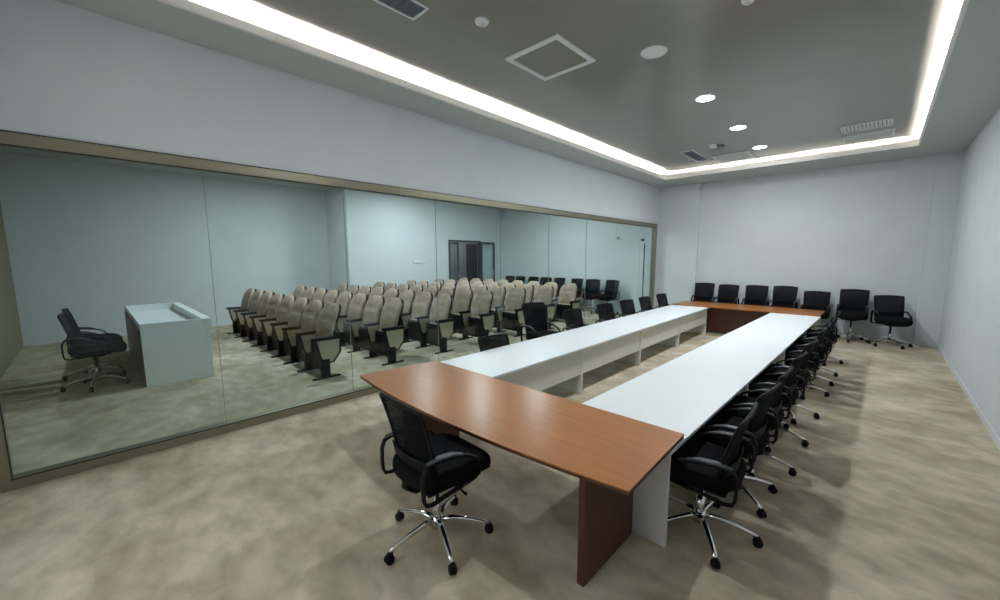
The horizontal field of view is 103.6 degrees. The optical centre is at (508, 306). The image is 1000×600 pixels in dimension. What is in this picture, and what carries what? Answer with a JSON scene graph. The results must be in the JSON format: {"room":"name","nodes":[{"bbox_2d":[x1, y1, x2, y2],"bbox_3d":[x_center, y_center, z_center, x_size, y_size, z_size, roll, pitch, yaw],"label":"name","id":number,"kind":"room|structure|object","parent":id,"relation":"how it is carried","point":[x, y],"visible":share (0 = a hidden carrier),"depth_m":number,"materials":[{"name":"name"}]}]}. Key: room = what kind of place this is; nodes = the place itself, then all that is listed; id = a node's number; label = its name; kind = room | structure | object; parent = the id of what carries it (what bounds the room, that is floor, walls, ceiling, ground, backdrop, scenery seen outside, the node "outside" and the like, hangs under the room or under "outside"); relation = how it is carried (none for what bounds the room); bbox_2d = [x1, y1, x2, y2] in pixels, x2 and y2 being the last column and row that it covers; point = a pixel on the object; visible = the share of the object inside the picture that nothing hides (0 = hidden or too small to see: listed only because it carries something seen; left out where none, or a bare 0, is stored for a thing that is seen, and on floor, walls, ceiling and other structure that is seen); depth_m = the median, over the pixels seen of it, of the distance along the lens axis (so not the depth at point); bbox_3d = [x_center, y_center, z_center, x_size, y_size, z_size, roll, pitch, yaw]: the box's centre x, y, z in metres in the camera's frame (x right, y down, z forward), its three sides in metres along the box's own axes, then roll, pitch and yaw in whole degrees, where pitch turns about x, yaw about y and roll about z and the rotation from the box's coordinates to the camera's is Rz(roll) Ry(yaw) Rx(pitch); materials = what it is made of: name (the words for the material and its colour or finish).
{"room":"conference room","nodes":[
{"label":"conference room","id":0,"kind":"room"},
{"bbox_2d":[0,202,23,378],"bbox_3d":[-8.246,-0.980,5.862,9.050,4.650,0.200,7,10,43],"label":"wall","id":1,"kind":"structure","parent":0,"point":[11,342],"depth_m":8.26,"materials":[{"name":"yellow"}]},
{"bbox_2d":[0,153,330,342],"bbox_3d":[-9.075,-1.719,11.686,0.200,4.650,7.220,7,10,43],"label":"wall","id":2,"kind":"structure","parent":0,"point":[93,241],"depth_m":10.62,"materials":[{"name":"paint"}]},
{"bbox_2d":[23,322,232,345],"bbox_3d":[-8.995,0.552,11.901,0.012,0.090,7.220,7,10,43],"label":"baseboard","id":3,"kind":"structure","parent":2,"relation":"attached to","point":[224,323],"depth_m":9.65,"materials":[{"name":"white"}]},
{"bbox_2d":[0,146,332,190],"bbox_3d":[-3.263,-3.801,10.997,8.850,0.100,14.570,7,10,43],"label":"ceiling","id":4,"kind":"structure","parent":0,"point":[2,149],"depth_m":10.31,"materials":[{"name":"grey paint"}]},
{"bbox_2d":[0,0,659,307],"bbox_3d":[0.037,-1.287,8.192,0.200,4.650,14.570,7,10,43],"label":"wall partition","id":5,"kind":"structure","parent":0,"point":[70,72],"depth_m":4.55,"materials":[{"name":"paint"}]},
{"bbox_2d":[325,188,501,290],"bbox_3d":[-3.434,-2.335,16.480,1.800,4.650,7.550,7,10,43],"label":"wall","id":6,"kind":"structure","parent":0,"point":[385,234],"depth_m":14.48,"materials":[{"name":"paint"}]},
{"bbox_2d":[448,240,480,278],"bbox_3d":[-1.913,-1.461,16.970,0.140,2.790,1.780,7,10,43],"label":"door frame","id":7,"kind":"structure","parent":6,"relation":"attached to","point":[449,241],"depth_m":17.37,"materials":[{"name":"grey metal"}]},
{"bbox_2d":[450,242,458,279],"bbox_3d":[-2.310,-1.394,16.758,0.079,2.690,0.800,3,8,21],"label":"door","id":8,"kind":"structure","parent":7,"relation":"attached to","point":[456,243],"depth_m":16.95,"materials":[{"name":"grey metal"}]},
{"bbox_2d":[480,242,494,281],"bbox_3d":[-0.937,-1.551,17.825,0.083,2.730,0.850,7,10,43],"label":"door","id":9,"kind":"structure","parent":7,"relation":"attached to","point":[481,243],"depth_m":17.60,"materials":[{"name":"glass"}]},
{"bbox_2d":[450,242,477,284],"bbox_3d":[-3.611,-1.950,19.208,0.100,3.200,6.780,7,10,43],"label":"wall","id":10,"kind":"structure","parent":0,"point":[462,245],"depth_m":20.22,"materials":[{"name":"grey"}]},
{"bbox_2d":[466,244,476,281],"bbox_3d":[-1.970,-1.934,20.851,0.060,2.750,0.700,7,10,43],"label":"door","id":11,"kind":"structure","parent":10,"relation":"in","point":[471,249],"depth_m":20.75,"materials":[{"name":"black"}]},
{"bbox_2d":[0,310,999,599],"bbox_3d":[-1.667,0.869,10.083,18.815,0.100,15.170,7,10,43],"label":"floor","id":12,"kind":"structure","parent":0,"point":[894,492],"depth_m":3.40,"materials":[{"name":"carpet"}]},
{"bbox_2d":[57,312,130,392],"bbox_3d":[-6.687,0.683,6.331,0.826,1.228,0.786,-5,9,-35],"label":"office chair","id":13,"kind":"object","parent":12,"relation":"on","point":[80,349],"visible":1,"depth_m":6.25,"materials":[{"name":"black fabric"}]},
{"bbox_2d":[124,302,213,387],"bbox_3d":[-6.825,0.594,7.818,3.570,1.030,0.938,7,10,43],"label":"desk","id":14,"kind":"object","parent":12,"relation":"on","point":[168,342],"visible":1,"depth_m":6.70,"materials":[{"name":"white laminate"}]},
{"bbox_2d":[226,288,256,337],"bbox_3d":[-7.186,0.122,10.671,0.839,1.248,0.679,7,10,43],"label":"seat","id":15,"kind":"object","parent":12,"relation":"on","point":[237,319],"visible":0.56,"depth_m":10.68,"materials":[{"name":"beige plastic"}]},
{"bbox_2d":[240,289,264,341],"bbox_3d":[-6.606,0.190,10.130,0.744,1.248,0.679,7,10,43],"label":"seat","id":16,"kind":"object","parent":12,"relation":"on","point":[252,310],"visible":0.6,"depth_m":9.96,"materials":[{"name":"beige fabric"}]},
{"bbox_2d":[249,291,274,346],"bbox_3d":[-6.060,0.254,9.621,0.744,1.248,0.679,7,10,43],"label":"seat","id":17,"kind":"object","parent":12,"relation":"on","point":[265,298],"visible":0.66,"depth_m":9.45,"materials":[{"name":"beige fabric"}]},
{"bbox_2d":[259,293,284,351],"bbox_3d":[-5.514,0.318,9.112,0.744,1.248,0.679,7,10,43],"label":"seat","id":18,"kind":"object","parent":12,"relation":"on","point":[273,305],"visible":0.67,"depth_m":8.95,"materials":[{"name":"beige fabric"}]},
{"bbox_2d":[269,295,296,357],"bbox_3d":[-4.968,0.382,8.603,0.744,1.248,0.679,7,10,43],"label":"seat","id":19,"kind":"object","parent":12,"relation":"on","point":[286,303],"visible":0.74,"depth_m":8.45,"materials":[{"name":"beige fabric"}]},
{"bbox_2d":[281,297,309,364],"bbox_3d":[-4.423,0.446,8.094,0.744,1.248,0.679,7,10,43],"label":"seat","id":20,"kind":"object","parent":12,"relation":"on","point":[296,313],"visible":0.79,"depth_m":7.96,"materials":[{"name":"beige fabric"}]},
{"bbox_2d":[293,285,305,299],"bbox_3d":[-6.309,0.003,11.596,0.839,1.248,0.679,7,10,43],"label":"seat","id":21,"kind":"object","parent":12,"relation":"on","point":[299,290],"visible":0.18,"depth_m":11.61,"materials":[{"name":"beige fabric"}]},
{"bbox_2d":[302,287,316,302],"bbox_3d":[-5.729,0.071,11.055,0.744,1.248,0.679,7,10,43],"label":"seat","id":22,"kind":"object","parent":12,"relation":"on","point":[309,292],"visible":0.3,"depth_m":11.08,"materials":[{"name":"beige fabric"}]},
{"bbox_2d":[295,300,324,371],"bbox_3d":[-3.877,0.509,7.585,0.744,1.248,0.679,7,10,43],"label":"seat","id":23,"kind":"object","parent":12,"relation":"on","point":[310,317],"visible":0.79,"depth_m":7.46,"materials":[{"name":"beige fabric"}]},
{"bbox_2d":[311,288,327,300],"bbox_3d":[-5.183,0.135,10.546,0.744,1.248,0.679,7,10,43],"label":"seat","id":24,"kind":"object","parent":12,"relation":"on","point":[320,293],"visible":0.23,"depth_m":10.60,"materials":[{"name":"beige fabric"}]},
{"bbox_2d":[311,303,340,380],"bbox_3d":[-3.331,0.573,7.076,0.744,1.248,0.679,7,10,43],"label":"seat","id":25,"kind":"object","parent":12,"relation":"on","point":[326,347],"visible":1,"depth_m":6.92,"materials":[{"name":"beige fabric"}]},
{"bbox_2d":[0,129,657,492],"bbox_3d":[0.156,-0.552,8.332,0.148,3.156,13.800,7,10,43],"label":"window frame","id":26,"kind":"structure","parent":12,"relation":"on","point":[9,481],"depth_m":4.48,"materials":[{"name":"beige metal"}]},
{"bbox_2d":[323,290,339,306],"bbox_3d":[-4.638,0.199,10.037,0.744,1.248,0.679,7,10,43],"label":"seat","id":27,"kind":"object","parent":12,"relation":"on","point":[331,296],"visible":0.3,"depth_m":10.10,"materials":[{"name":"beige fabric"}]},
{"bbox_2d":[335,291,352,345],"bbox_3d":[-4.092,0.263,9.528,0.744,1.248,0.679,7,10,43],"label":"seat","id":28,"kind":"object","parent":12,"relation":"on","point":[342,299],"visible":0.59,"depth_m":9.39,"materials":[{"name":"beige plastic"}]},
{"bbox_2d":[343,293,367,352],"bbox_3d":[-3.546,0.327,9.019,0.744,1.248,0.679,7,10,43],"label":"seat","id":29,"kind":"object","parent":12,"relation":"on","point":[357,304],"visible":0.82,"depth_m":8.95,"materials":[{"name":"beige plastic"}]},
{"bbox_2d":[358,295,384,358],"bbox_3d":[-3.000,0.391,8.510,0.744,1.248,0.679,7,10,43],"label":"seat","id":30,"kind":"object","parent":12,"relation":"on","point":[374,305],"visible":0.89,"depth_m":8.45,"materials":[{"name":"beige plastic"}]},
{"bbox_2d":[368,287,384,298],"bbox_3d":[-3.775,0.082,10.948,0.744,1.248,0.679,7,10,43],"label":"seat","id":31,"kind":"object","parent":12,"relation":"on","point":[380,291],"visible":0.2,"depth_m":11.02,"materials":[{"name":"beige fabric"}]},
{"bbox_2d":[375,298,404,365],"bbox_3d":[-2.455,0.455,8.001,0.744,1.248,0.679,7,10,43],"label":"seat","id":32,"kind":"object","parent":12,"relation":"on","point":[390,336],"visible":1,"depth_m":7.90,"materials":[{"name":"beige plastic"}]},
{"bbox_2d":[383,288,398,302],"bbox_3d":[-3.229,0.146,10.439,0.744,1.248,0.679,7,10,43],"label":"seat","id":33,"kind":"object","parent":12,"relation":"on","point":[391,292],"visible":0.23,"depth_m":10.52,"materials":[{"name":"beige fabric"}]},
{"bbox_2d":[398,290,414,342],"bbox_3d":[-2.683,0.210,9.930,0.744,1.248,0.679,7,10,43],"label":"seat","id":34,"kind":"object","parent":12,"relation":"on","point":[408,296],"visible":0.6,"depth_m":9.80,"materials":[{"name":"beige fabric"}]},
{"bbox_2d":[408,292,432,348],"bbox_3d":[-2.137,0.274,9.421,0.744,1.248,0.679,7,10,43],"label":"seat","id":35,"kind":"object","parent":12,"relation":"on","point":[422,303],"visible":0.93,"depth_m":9.37,"materials":[{"name":"beige fabric"}]},
{"bbox_2d":[423,286,436,299],"bbox_3d":[-2.359,0.029,11.357,0.744,1.248,0.679,7,10,43],"label":"seat","id":36,"kind":"object","parent":12,"relation":"on","point":[432,289],"visible":0.16,"depth_m":11.39,"materials":[{"name":"beige fabric"}]},
{"bbox_2d":[379,392,493,575],"bbox_3d":[-0.551,1.160,2.870,0.790,1.136,0.807,-7,10,-43],"label":"office chair","id":37,"kind":"object","parent":12,"relation":"on","point":[434,464],"visible":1,"depth_m":2.70,"materials":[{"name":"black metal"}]},
{"bbox_2d":[426,293,453,353],"bbox_3d":[-1.592,0.338,8.912,0.744,1.248,0.679,7,10,43],"label":"seat","id":38,"kind":"object","parent":12,"relation":"on","point":[441,320],"visible":0.99,"depth_m":8.83,"materials":[{"name":"beige fabric"}]},
{"bbox_2d":[438,287,454,333],"bbox_3d":[-1.813,0.093,10.848,0.744,1.248,0.679,7,10,43],"label":"seat","id":39,"kind":"object","parent":12,"relation":"on","point":[446,290],"visible":0.23,"depth_m":10.88,"materials":[{"name":"beige fabric"}]},
{"bbox_2d":[450,289,473,339],"bbox_3d":[-1.268,0.157,10.339,0.744,1.248,0.679,7,10,43],"label":"seat","id":40,"kind":"object","parent":12,"relation":"on","point":[462,301],"visible":0.88,"depth_m":10.27,"materials":[{"name":"beige fabric"}]},
{"bbox_2d":[470,285,487,309],"bbox_3d":[-0.957,-0.023,11.751,0.744,1.248,0.679,7,10,43],"label":"seat","id":41,"kind":"object","parent":12,"relation":"on","point":[477,288],"visible":0.13,"depth_m":11.88,"materials":[{"name":"beige fabric"}]},
{"bbox_2d":[468,290,494,337],"bbox_3d":[-0.722,0.220,9.830,0.744,1.248,0.679,7,10,43],"label":"seat","id":42,"kind":"object","parent":12,"relation":"on","point":[481,321],"visible":0.96,"depth_m":9.78,"materials":[{"name":"beige fabric"}]},
{"bbox_2d":[477,334,509,351],"bbox_3d":[-0.064,0.898,5.826,0.792,0.909,0.798,-6,9,-38],"label":"office chair","id":43,"kind":"object","parent":12,"relation":"on","point":[499,338],"visible":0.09,"depth_m":5.96,"materials":[{"name":"black fabric"}]},
{"bbox_2d":[490,286,506,332],"bbox_3d":[-0.411,0.041,11.242,0.744,1.248,0.679,7,10,43],"label":"seat","id":44,"kind":"object","parent":12,"relation":"on","point":[495,308],"visible":0.69,"depth_m":11.12,"materials":[{"name":"beige fabric"}]},
{"bbox_2d":[441,338,584,393],"bbox_3d":[0.090,1.026,5.518,0.960,0.735,2.110,6,10,42],"label":"desk","id":45,"kind":"object","parent":12,"relation":"on","point":[536,364],"visible":0.56,"depth_m":5.37,"materials":[{"name":"white laminate"}]},
{"bbox_2d":[502,287,526,336],"bbox_3d":[0.134,0.105,10.733,0.744,1.248,0.679,7,10,43],"label":"seat","id":46,"kind":"object","parent":12,"relation":"on","point":[512,317],"visible":0.95,"depth_m":10.71,"materials":[{"name":"beige fabric"}]},
{"bbox_2d":[360,361,683,586],"bbox_3d":[-0.208,1.244,3.678,3.230,0.765,1.080,7,10,43],"label":"table","id":47,"kind":"object","parent":12,"relation":"on","point":[610,454],"visible":0.91,"depth_m":2.96,"materials":[{"name":"brown wood"}]},
{"bbox_2d":[520,284,533,322],"bbox_3d":[0.445,-0.075,12.146,0.744,1.248,0.679,7,10,43],"label":"seat","id":48,"kind":"object","parent":12,"relation":"on","point":[529,288],"visible":0.29,"depth_m":12.07,"materials":[{"name":"beige fabric"}]},
{"bbox_2d":[521,302,560,341],"bbox_3d":[0.595,0.561,7.122,0.796,1.249,0.800,-6,9,-39],"label":"office chair","id":49,"kind":"object","parent":12,"relation":"on","point":[537,330],"visible":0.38,"depth_m":7.22,"materials":[{"name":"black plastic"}]},
{"bbox_2d":[531,285,555,329],"bbox_3d":[0.990,-0.011,11.637,0.744,1.248,0.679,7,10,43],"label":"seat","id":50,"kind":"object","parent":12,"relation":"on","point":[542,293],"visible":0.6,"depth_m":11.55,"materials":[{"name":"beige fabric"}]},
{"bbox_2d":[544,282,558,321],"bbox_3d":[1.314,-0.193,13.064,0.744,1.248,0.679,7,10,43],"label":"seat","id":51,"kind":"object","parent":12,"relation":"on","point":[555,285],"visible":0.31,"depth_m":12.90,"materials":[{"name":"beige fabric"}]},
{"bbox_2d":[556,283,579,323],"bbox_3d":[1.860,-0.129,12.555,0.744,1.248,0.679,7,10,43],"label":"seat","id":52,"kind":"object","parent":12,"relation":"on","point":[568,291],"visible":0.81,"depth_m":12.58,"materials":[{"name":"beige fabric"}]},
{"bbox_2d":[562,308,588,331],"bbox_3d":[1.450,0.584,7.702,0.786,1.056,0.800,-7,10,-44],"label":"office chair","id":53,"kind":"object","parent":12,"relation":"on","point":[576,313],"visible":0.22,"depth_m":7.82,"materials":[{"name":"black plastic"}]},
{"bbox_2d":[571,278,583,309],"bbox_3d":[2.459,-0.467,15.204,0.807,1.250,0.769,7,10,43],"label":"office chair","id":54,"kind":"object","parent":12,"relation":"on","point":[574,280],"visible":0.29,"depth_m":15.25,"materials":[{"name":"black fabric"}]},
{"bbox_2d":[536,323,643,388],"bbox_3d":[1.505,0.827,7.072,0.960,0.735,2.110,6,10,42],"label":"desk","id":55,"kind":"object","parent":12,"relation":"on","point":[604,343],"visible":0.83,"depth_m":6.80,"materials":[{"name":"white laminate"}]},
{"bbox_2d":[581,279,600,312],"bbox_3d":[3.096,-0.400,14.671,0.778,1.250,0.819,3,8,26],"label":"office chair","id":56,"kind":"object","parent":12,"relation":"on","point":[592,290],"visible":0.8,"depth_m":14.77,"materials":[{"name":"black plastic"}]},
{"bbox_2d":[595,303,618,323],"bbox_3d":[2.313,0.469,8.597,0.794,1.057,0.833,-6,9,-39],"label":"office chair","id":57,"kind":"object","parent":12,"relation":"on","point":[607,307],"visible":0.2,"depth_m":8.74,"materials":[{"name":"black fabric"}]},
{"bbox_2d":[596,280,619,315],"bbox_3d":[3.563,-0.339,14.185,0.780,1.249,0.803,-6,10,-41],"label":"office chair","id":58,"kind":"object","parent":12,"relation":"on","point":[611,290],"visible":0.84,"depth_m":14.21,"materials":[{"name":"black plastic"}]},
{"bbox_2d":[619,299,652,346],"bbox_3d":[3.038,0.369,9.380,0.784,1.056,0.801,-6,9,-40],"label":"office chair","id":59,"kind":"object","parent":12,"relation":"on","point":[630,308],"visible":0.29,"depth_m":9.53,"materials":[{"name":"black plastic"}]},
{"bbox_2d":[600,312,681,363],"bbox_3d":[2.920,0.627,8.626,0.960,0.735,2.110,6,10,42],"label":"desk","id":60,"kind":"object","parent":12,"relation":"on","point":[663,329],"visible":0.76,"depth_m":8.40,"materials":[{"name":"white laminate"}]},
{"bbox_2d":[638,296,655,311],"bbox_3d":[3.728,0.272,10.136,0.772,1.057,0.812,-7,10,-44],"label":"office chair","id":61,"kind":"object","parent":12,"relation":"on","point":[645,304],"visible":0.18,"depth_m":10.27,"materials":[{"name":"black plastic"}]},
{"bbox_2d":[582,365,748,547],"bbox_3d":[1.526,1.231,3.887,0.960,0.735,2.160,7,10,43],"label":"desk","id":62,"kind":"object","parent":12,"relation":"on","point":[679,400],"visible":0.69,"depth_m":3.54,"materials":[{"name":"white laminate"}]},
{"bbox_2d":[655,293,683,333],"bbox_3d":[4.485,0.172,10.918,0.831,1.057,0.792,-7,10,-42],"label":"office chair","id":63,"kind":"object","parent":12,"relation":"on","point":[661,296],"visible":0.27,"depth_m":11.10,"materials":[{"name":"black fabric"}]},
{"bbox_2d":[644,305,707,346],"bbox_3d":[4.335,0.428,10.180,0.960,0.735,2.110,6,10,42],"label":"desk","id":64,"kind":"object","parent":12,"relation":"on","point":[693,319],"visible":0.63,"depth_m":9.98,"materials":[{"name":"white laminate"}]},
{"bbox_2d":[690,283,714,301],"bbox_3d":[5.954,-0.096,12.113,0.803,1.283,0.790,5,9,37],"label":"office chair","id":65,"kind":"object","parent":12,"relation":"on","point":[704,290],"visible":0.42,"depth_m":12.23,"materials":[{"name":"black fabric"}]},
{"bbox_2d":[667,402,762,569],"bbox_3d":[1.481,1.201,2.977,0.800,1.022,0.787,6,10,41],"label":"office chair","id":66,"kind":"object","parent":12,"relation":"on","point":[702,465],"visible":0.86,"depth_m":2.79,"materials":[{"name":"black plastic"}]},
{"bbox_2d":[663,339,785,395],"bbox_3d":[3.017,1.032,5.438,0.960,0.735,2.160,7,10,43],"label":"desk","id":67,"kind":"object","parent":12,"relation":"on","point":[731,359],"visible":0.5,"depth_m":5.24,"materials":[{"name":"white laminate"}]},
{"bbox_2d":[712,284,739,303],"bbox_3d":[6.376,-0.026,11.646,0.808,1.262,0.769,7,10,43],"label":"office chair","id":68,"kind":"object","parent":12,"relation":"on","point":[724,288],"visible":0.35,"depth_m":11.78,"materials":[{"name":"black fabric"}]},
{"bbox_2d":[694,382,781,517],"bbox_3d":[1.933,1.135,3.491,0.804,1.022,0.789,-6,10,-41],"label":"office chair","id":69,"kind":"object","parent":12,"relation":"on","point":[758,435],"visible":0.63,"depth_m":3.29,"materials":[{"name":"black plastic"}]},
{"bbox_2d":[672,301,824,331],"bbox_3d":[6.212,0.373,10.475,3.320,0.765,1.140,7,10,43],"label":"table","id":70,"kind":"object","parent":12,"relation":"on","point":[723,317],"visible":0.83,"depth_m":10.46,"materials":[{"name":"brown wood"}]},
{"bbox_2d":[741,285,768,305],"bbox_3d":[6.963,0.028,11.172,0.806,1.271,0.790,6,9,40],"label":"office chair","id":71,"kind":"object","parent":12,"relation":"on","point":[760,300],"visible":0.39,"depth_m":11.28,"materials":[{"name":"black fabric"}]},
{"bbox_2d":[719,365,796,476],"bbox_3d":[2.452,1.075,3.961,0.790,1.022,0.807,7,10,44],"label":"office chair","id":72,"kind":"object","parent":12,"relation":"on","point":[739,401],"visible":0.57,"depth_m":3.80,"materials":[{"name":"black plastic"}]},
{"bbox_2d":[717,323,806,359],"bbox_3d":[4.508,0.833,6.989,0.960,0.735,2.160,7,10,43],"label":"desk","id":73,"kind":"object","parent":12,"relation":"on","point":[760,334],"visible":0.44,"depth_m":6.78,"materials":[{"name":"white laminate"}]},
{"bbox_2d":[748,351,808,446],"bbox_3d":[3.029,0.998,4.558,0.807,1.022,0.790,-7,10,-42],"label":"office chair","id":74,"kind":"object","parent":12,"relation":"on","point":[790,389],"visible":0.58,"depth_m":4.39,"materials":[{"name":"black plastic"}]},
{"bbox_2d":[767,286,797,308],"bbox_3d":[7.396,0.082,10.693,0.808,1.284,0.769,7,10,43],"label":"office chair","id":75,"kind":"object","parent":12,"relation":"on","point":[789,292],"visible":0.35,"depth_m":10.82,"materials":[{"name":"black plastic"}]},
{"bbox_2d":[750,313,820,332],"bbox_3d":[5.999,0.634,8.541,0.960,0.735,2.160,7,10,43],"label":"desk","id":76,"kind":"object","parent":12,"relation":"on","point":[775,319],"visible":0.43,"depth_m":8.37,"materials":[{"name":"white laminate"}]},
{"bbox_2d":[757,339,819,424],"bbox_3d":[3.678,0.909,5.256,0.775,1.023,0.816,-6,10,-40],"label":"office chair","id":77,"kind":"object","parent":12,"relation":"on","point":[772,368],"visible":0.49,"depth_m":5.07,"materials":[{"name":"black plastic"}]},
{"bbox_2d":[784,327,829,399],"bbox_3d":[4.473,0.806,6.059,0.790,1.022,0.805,7,10,44],"label":"office chair","id":78,"kind":"object","parent":12,"relation":"on","point":[789,354],"visible":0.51,"depth_m":5.88,"materials":[{"name":"black plastic"}]},
{"bbox_2d":[787,322,833,388],"bbox_3d":[4.930,0.745,6.531,0.790,1.022,0.806,5,9,37],"label":"office chair","id":79,"kind":"object","parent":12,"relation":"on","point":[828,324],"visible":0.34,"depth_m":6.38,"materials":[{"name":"black plastic"}]},
{"bbox_2d":[788,317,837,378],"bbox_3d":[5.431,0.679,7.046,0.790,1.022,0.807,6,9,39],"label":"office chair","id":80,"kind":"object","parent":12,"relation":"on","point":[829,345],"visible":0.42,"depth_m":6.89,"materials":[{"name":"black fabric"}]},
{"bbox_2d":[800,291,830,318],"bbox_3d":[7.951,0.188,10.256,0.807,1.181,0.790,7,10,43],"label":"office chair","id":81,"kind":"object","parent":12,"relation":"on","point":[809,303],"visible":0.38,"depth_m":10.34,"materials":[{"name":"black plastic"}]},
{"bbox_2d":[806,311,842,365],"bbox_3d":[6.194,0.577,7.840,0.790,1.022,0.807,6,9,39],"label":"office chair","id":82,"kind":"object","parent":12,"relation":"on","point":[832,331],"visible":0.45,"depth_m":7.66,"materials":[{"name":"black fabric"}]},
{"bbox_2d":[836,289,870,343],"bbox_3d":[8.460,0.211,9.715,0.807,1.273,0.769,7,10,43],"label":"office chair","id":83,"kind":"object","parent":12,"relation":"on","point":[847,309],"visible":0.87,"depth_m":9.78,"materials":[{"name":"black fabric"}]},
{"bbox_2d":[866,295,912,349],"bbox_3d":[8.956,0.331,9.170,0.774,1.171,0.815,3,8,25],"label":"office chair","id":84,"kind":"object","parent":12,"relation":"on","point":[886,318],"visible":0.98,"depth_m":9.26,"materials":[{"name":"black plastic"}]},
{"bbox_2d":[54,0,999,187],"bbox_3d":[2.535,-3.251,5.573,6.665,0.100,14.570,7,10,43],"label":"ceiling","id":85,"kind":"structure","parent":0,"point":[795,73],"depth_m":5.00,"materials":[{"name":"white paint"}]},
{"bbox_2d":[373,0,428,20],"bbox_3d":[-1.245,-2.944,3.652,0.280,0.016,1.020,7,10,43],"label":"ceiling vent","id":86,"kind":"object","parent":85,"relation":"in","point":[411,9],"visible":1,"depth_m":3.90,"materials":[{"name":"white metal"}]},
{"bbox_2d":[475,16,488,26],"bbox_3d":[-0.284,-2.990,4.147,0.150,0.052,0.150,7,10,43],"label":"smoke detector","id":87,"kind":"object","parent":85,"relation":"attached to","point":[481,21],"visible":1,"depth_m":4.11,"materials":[{"name":"white plastic"}]},
{"bbox_2d":[505,33,595,80],"bbox_3d":[0.526,-3.112,4.956,0.820,0.016,0.820,7,10,43],"label":"air conditioner","id":88,"kind":"object","parent":85,"relation":"attached to","point":[554,56],"visible":1,"depth_m":4.92,"materials":[{"name":"white"}]},
{"bbox_2d":[157,0,969,179],"bbox_3d":[2.393,-3.029,5.508,5.265,0.085,12.160,7,10,43],"label":"lighting","id":89,"kind":"structure","parent":85,"relation":"attached to","point":[186,5],"depth_m":5.22,"materials":[{"name":"white"}]},
{"bbox_2d":[641,45,667,58],"bbox_3d":[1.762,-3.093,4.783,0.312,0.012,0.312,7,10,43],"label":"recessed light","id":90,"kind":"object","parent":85,"relation":"in","point":[656,51],"visible":1,"depth_m":4.76,"materials":[{"name":"white plastic"}]},
{"bbox_2d":[643,47,664,57],"bbox_3d":[1.762,-3.095,4.782,0.260,0.004,0.260,7,10,43],"label":"diffuser","id":91,"kind":"object","parent":90,"relation":"attached to","point":[649,52],"depth_m":4.78,"materials":[{"name":"white plastic"}]},
{"bbox_2d":[680,150,708,161],"bbox_3d":[4.587,-3.720,9.705,0.300,0.016,1.200,7,10,43],"label":"ceiling vent","id":92,"kind":"object","parent":85,"relation":"in","point":[691,154],"visible":1,"depth_m":9.65,"materials":[{"name":"white metal"}]},
{"bbox_2d":[694,94,715,101],"bbox_3d":[3.077,-3.271,6.170,0.312,0.012,0.312,7,10,43],"label":"recessed light","id":93,"kind":"object","parent":85,"relation":"in","point":[706,97],"visible":1,"depth_m":6.16,"materials":[{"name":"white"}]},
{"bbox_2d":[711,151,755,162],"bbox_3d":[5.599,-3.734,9.802,0.800,0.016,0.830,7,10,43],"label":"air conditioner","id":94,"kind":"object","parent":85,"relation":"attached to","point":[742,155],"visible":1,"depth_m":9.76,"materials":[{"name":"white plastic"}]},
{"bbox_2d":[840,117,893,132],"bbox_3d":[6.786,-3.440,7.477,0.740,0.016,0.500,7,10,43],"label":"ceiling vent","id":95,"kind":"object","parent":85,"relation":"in","point":[884,122],"visible":1,"depth_m":7.45,"materials":[{"name":"white metal"}]},
{"bbox_2d":[842,128,895,142],"bbox_3d":[7.406,-3.522,8.117,0.800,0.016,0.570,7,10,43],"label":"ceiling vent","id":96,"kind":"object","parent":85,"relation":"in","point":[890,132],"visible":1,"depth_m":8.11,"materials":[{"name":"white metal"}]},
{"bbox_2d":[655,183,701,308],"bbox_3d":[5.517,-1.742,12.930,1.270,4.346,0.130,7,10,43],"label":"wall","id":97,"kind":"structure","parent":0,"point":[679,206],"depth_m":12.81,"materials":[{"name":"paint"}]},
{"bbox_2d":[502,155,937,339],"bbox_3d":[4.881,-1.996,13.728,14.115,4.650,0.200,7,10,43],"label":"wall","id":98,"kind":"structure","parent":0,"point":[862,226],"depth_m":10.88,"materials":[{"name":"paint"}]},
{"bbox_2d":[835,333,912,343],"bbox_3d":[7.845,0.630,11.110,5.000,0.090,0.012,7,10,43],"label":"baseboard","id":99,"kind":"structure","parent":98,"relation":"attached to","point":[843,335],"depth_m":9.88,"materials":[{"name":"white"}]},
{"bbox_2d":[913,151,964,346],"bbox_3d":[9.777,-1.246,8.977,0.395,4.346,0.100,7,10,43],"label":"wall","id":100,"kind":"structure","parent":0,"point":[949,166],"depth_m":8.93,"materials":[{"name":"paint"}]},
{"bbox_2d":[938,107,999,437],"bbox_3d":[5.039,-0.701,3.527,0.200,4.650,14.570,7,10,43],"label":"wall","id":101,"kind":"structure","parent":0,"point":[969,336],"depth_m":6.25,"materials":[{"name":"paint"}]},
{"bbox_2d":[937,343,999,450],"bbox_3d":[4.930,1.556,3.850,0.012,0.090,14.470,7,10,43],"label":"baseboard","id":102,"kind":"structure","parent":101,"relation":"attached to","point":[994,436],"depth_m":5.45,"materials":[{"name":"white"}]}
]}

